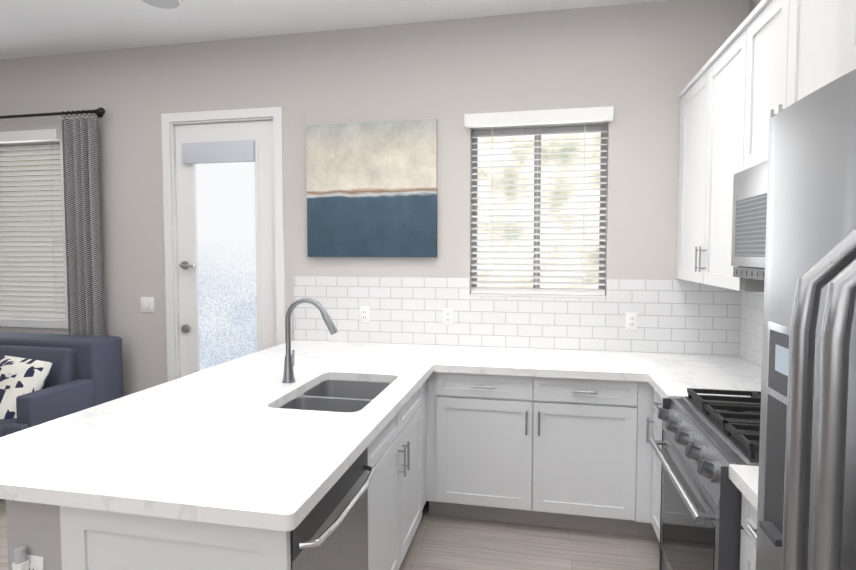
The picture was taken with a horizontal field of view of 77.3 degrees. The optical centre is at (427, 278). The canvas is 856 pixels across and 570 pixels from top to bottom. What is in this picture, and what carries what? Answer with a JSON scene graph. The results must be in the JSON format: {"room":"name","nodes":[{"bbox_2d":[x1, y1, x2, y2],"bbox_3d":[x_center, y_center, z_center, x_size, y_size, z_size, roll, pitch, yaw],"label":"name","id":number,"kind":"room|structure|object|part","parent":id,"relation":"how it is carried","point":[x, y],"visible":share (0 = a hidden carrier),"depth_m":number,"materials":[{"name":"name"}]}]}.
{"room":"kitchen","nodes":[
{"label":"kitchen","id":0,"kind":"room"},
{"bbox_2d":[0,499,659,569],"bbox_3d":[-1.987,1.541,0.595,6.890,0.060,7.220,1,3,12],"label":"floor","id":1,"kind":"structure","parent":0,"point":[438,542],"depth_m":2.79,"materials":[{"name":"brown wood"}]},
{"bbox_2d":[0,332,122,436],"bbox_3d":[-3.397,0.895,3.795,2.180,0.920,0.810,1,3,12],"label":"sofa","id":2,"kind":"object","parent":1,"relation":"on","point":[46,377],"visible":0.67,"depth_m":3.62,"materials":[{"name":"fabric"}]},
{"bbox_2d":[0,355,51,418],"bbox_3d":[-2.751,0.769,3.507,0.552,0.448,0.389,1,3,12],"label":"pillow","id":3,"kind":"object","parent":2,"relation":"on","point":[19,374],"depth_m":3.45,"materials":[{"name":"fabric"}]},
{"bbox_2d":[0,288,439,569],"bbox_3d":[-0.730,0.770,2.243,1.230,1.320,1.725,1,3,12],"label":"kitchen peninsula","id":4,"kind":"object","parent":1,"relation":"on","point":[335,434],"depth_m":1.79,"materials":[{"name":"white stone"}]},
{"bbox_2d":[282,298,337,382],"bbox_3d":[-0.556,0.295,2.564,0.282,0.407,0.112,1,3,12],"label":"faucet","id":5,"kind":"object","parent":4,"relation":"on","point":[288,374],"depth_m":2.55,"materials":[{"name":"grey metal"}]},
{"bbox_2d":[279,380,390,411],"bbox_3d":[-0.403,0.646,2.437,0.440,0.200,0.690,1,3,12],"label":"sink","id":6,"kind":"object","parent":4,"relation":"in","point":[322,395],"depth_m":2.61,"materials":[{"name":"silver metal"}]},
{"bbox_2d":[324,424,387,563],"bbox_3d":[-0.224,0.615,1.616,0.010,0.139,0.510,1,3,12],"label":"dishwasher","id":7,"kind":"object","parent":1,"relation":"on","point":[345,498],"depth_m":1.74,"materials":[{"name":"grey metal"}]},
{"bbox_2d":[294,276,763,541],"bbox_3d":[0.400,0.698,3.215,2.889,1.369,0.643,1,3,12],"label":"kitchen counter","id":8,"kind":"object","parent":1,"relation":"on","point":[550,407],"depth_m":2.97,"materials":[{"name":"white"}]},
{"bbox_2d":[360,306,369,322],"bbox_3d":[-0.436,0.252,3.683,0.070,0.114,0.008,1,3,12],"label":"outlet","id":9,"kind":"object","parent":8,"relation":"attached to","point":[364,314],"visible":1,"depth_m":3.68,"materials":[{"name":"white plastic"}]},
{"bbox_2d":[0,340,761,530],"bbox_3d":[0.186,0.528,2.369,2.967,0.040,2.367,1,3,12],"label":"countertop","id":10,"kind":"structure","parent":8,"relation":"on","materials":[{"name":"stone"}]},
{"bbox_2d":[443,308,452,324],"bbox_3d":[0.134,0.257,3.566,0.070,0.114,0.008,1,3,12],"label":"outlet","id":11,"kind":"object","parent":8,"relation":"attached to","point":[447,316],"visible":1,"depth_m":3.56,"materials":[{"name":"white plastic"}]},
{"bbox_2d":[625,312,636,329],"bbox_3d":[1.267,0.269,3.332,0.070,0.114,0.008,1,3,12],"label":"outlet","id":12,"kind":"object","parent":8,"relation":"attached to","point":[631,321],"visible":1,"depth_m":3.33,"materials":[{"name":"white plastic"}]},
{"bbox_2d":[648,388,760,569],"bbox_3d":[1.230,0.965,1.915,0.706,0.962,0.760,1,3,12],"label":"range","id":13,"kind":"object","parent":1,"relation":"on","point":[705,441],"visible":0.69,"depth_m":1.87,"materials":[{"name":"grey metal"}]},
{"bbox_2d":[729,464,758,569],"bbox_3d":[1.142,1.017,1.331,0.610,0.915,0.416,1,3,12],"label":"base cabinet","id":14,"kind":"object","parent":1,"relation":"on","point":[745,477],"depth_m":1.51,"materials":[{"name":"white wood"}]},
{"bbox_2d":[756,69,855,569],"bbox_3d":[0.925,0.601,0.672,0.796,1.810,0.902,1,3,12],"label":"refrigerator","id":15,"kind":"object","parent":1,"relation":"on","point":[806,514],"visible":1,"depth_m":0.83,"materials":[{"name":"grey metal"}]},
{"bbox_2d":[0,0,664,59],"bbox_3d":[-1.987,-1.566,0.444,6.890,0.060,7.220,1,3,12],"label":"ceiling","id":16,"kind":"structure","parent":0,"point":[31,28],"depth_m":3.45,"materials":[{"name":"white paint"}]},
{"bbox_2d":[139,0,182,9],"bbox_3d":[-1.600,-1.662,3.191,0.250,0.012,0.250,1,3,12],"label":"ceiling speaker","id":17,"kind":"object","parent":16,"relation":"attached to","point":[169,4],"visible":0.88,"depth_m":3.23,"materials":[{"name":"white plastic"}]},
{"bbox_2d":[0,0,749,396],"bbox_3d":[-1.281,-0.178,3.928,6.490,3.050,0.150,1,3,12],"label":"wall","id":18,"kind":"structure","parent":0,"point":[638,66],"depth_m":3.59,"materials":[{"name":"grey paint"}]},
{"bbox_2d":[0,129,68,328],"bbox_3d":[-3.506,-0.380,4.343,1.520,1.534,0.202,1,3,12],"label":"window blinds","id":19,"kind":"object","parent":18,"relation":"in","point":[32,284],"depth_m":4.27,"materials":[{"name":"grey plastic"}]},
{"bbox_2d":[0,107,104,335],"bbox_3d":[-3.360,0.021,4.232,2.000,2.584,0.113,1,3,12],"label":"curtain","id":20,"kind":"object","parent":18,"relation":"attached to","point":[82,219],"visible":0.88,"depth_m":4.02,"materials":[{"name":"fabric"}]},
{"bbox_3d":[-3.359,-1.242,4.173,2.000,0.056,0.108,1,3,12],"label":"curtain rod","id":21,"kind":"part","parent":20,"relation":"part of","materials":[{"name":"black metal"}]},
{"bbox_3d":[-2.601,0.064,4.051,0.310,2.515,0.062,1,3,12],"label":"curtain panel","id":22,"kind":"part","parent":20,"relation":"part of","materials":[{"name":"fabric"}]},
{"bbox_2d":[140,297,153,311],"bbox_3d":[-2.120,0.200,4.038,0.116,0.116,0.009,1,3,12],"label":"light switch","id":23,"kind":"object","parent":18,"relation":"attached to","point":[147,304],"visible":1,"depth_m":4.04,"materials":[{"name":"white plastic"}]},
{"bbox_2d":[161,107,284,381],"bbox_3d":[-1.474,0.069,3.971,0.954,2.552,0.165,1,3,12],"label":"door frame","id":24,"kind":"structure","parent":18,"relation":"attached to","point":[274,114],"depth_m":3.91,"materials":[{"name":"white wood"}]},
{"bbox_2d":[175,120,275,376],"bbox_3d":[-1.479,0.107,3.927,0.806,2.468,0.110,1,3,12],"label":"entry door","id":25,"kind":"structure","parent":18,"relation":"in","point":[225,224],"depth_m":3.93,"materials":[{"name":"white"}]},
{"bbox_2d":[306,119,436,256],"bbox_3d":[-0.388,-0.595,3.625,0.911,0.903,0.038,1,3,12],"label":"picture","id":26,"kind":"object","parent":18,"relation":"attached to","point":[371,189],"visible":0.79,"depth_m":3.60},
{"bbox_2d":[294,276,763,366],"bbox_3d":[0.203,0.287,2.240,2.888,0.454,2.594,1,3,12],"label":"backsplash","id":27,"kind":"structure","parent":18,"relation":"attached to","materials":[{"name":"tile"}]},
{"bbox_2d":[464,106,613,297],"bbox_3d":[0.700,-0.468,3.467,0.915,1.173,0.202,1,3,12],"label":"window blind","id":28,"kind":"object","parent":18,"relation":"in","point":[553,116],"depth_m":3.47,"materials":[{"name":"white plastic"}]},
{"bbox_2d":[750,0,761,12],"bbox_3d":[1.259,0.021,-0.177,0.150,3.050,7.170,1,3,12],"label":"wall","id":29,"kind":"structure","parent":0,"point":[754,4],"depth_m":3.07,"materials":[{"name":"grey paint"}]},
{"bbox_2d":[676,12,763,291],"bbox_3d":[1.587,-0.520,2.668,0.364,1.112,1.116,1,3,12],"label":"upper cabinet","id":30,"kind":"object","parent":29,"relation":"attached to","point":[713,144],"depth_m":2.62,"materials":[{"name":"white wood"}]},
{"bbox_2d":[748,0,827,167],"bbox_3d":[1.409,-0.725,1.796,0.364,0.618,0.766,1,3,12],"label":"upper cabinet","id":31,"kind":"object","parent":29,"relation":"attached to","point":[765,63],"depth_m":1.89,"materials":[{"name":"white wood"}]},
{"bbox_2d":[731,161,767,280],"bbox_3d":[1.368,-0.200,1.830,0.446,0.427,0.758,1,3,12],"label":"over-the-range microwave","id":32,"kind":"object","parent":31,"relation":"attached to","point":[749,213],"visible":0.25,"depth_m":2.04,"materials":[{"name":"grey metal"}]},
{"bbox_2d":[824,0,855,85],"bbox_3d":[1.040,-0.670,0.573,0.592,0.609,0.944,1,3,12],"label":"upper cabinet","id":33,"kind":"object","parent":29,"relation":"attached to","point":[840,30],"depth_m":1.10,"materials":[{"name":"white wood"}]},
{"label":"outside","id":34,"kind":"structure","parent":0,"visible":0},
{"bbox_2d":[0,133,600,288],"bbox_3d":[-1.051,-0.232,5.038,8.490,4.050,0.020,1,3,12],"label":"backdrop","id":35,"kind":"structure","parent":34,"point":[550,162],"depth_m":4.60,"materials":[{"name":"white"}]}
]}

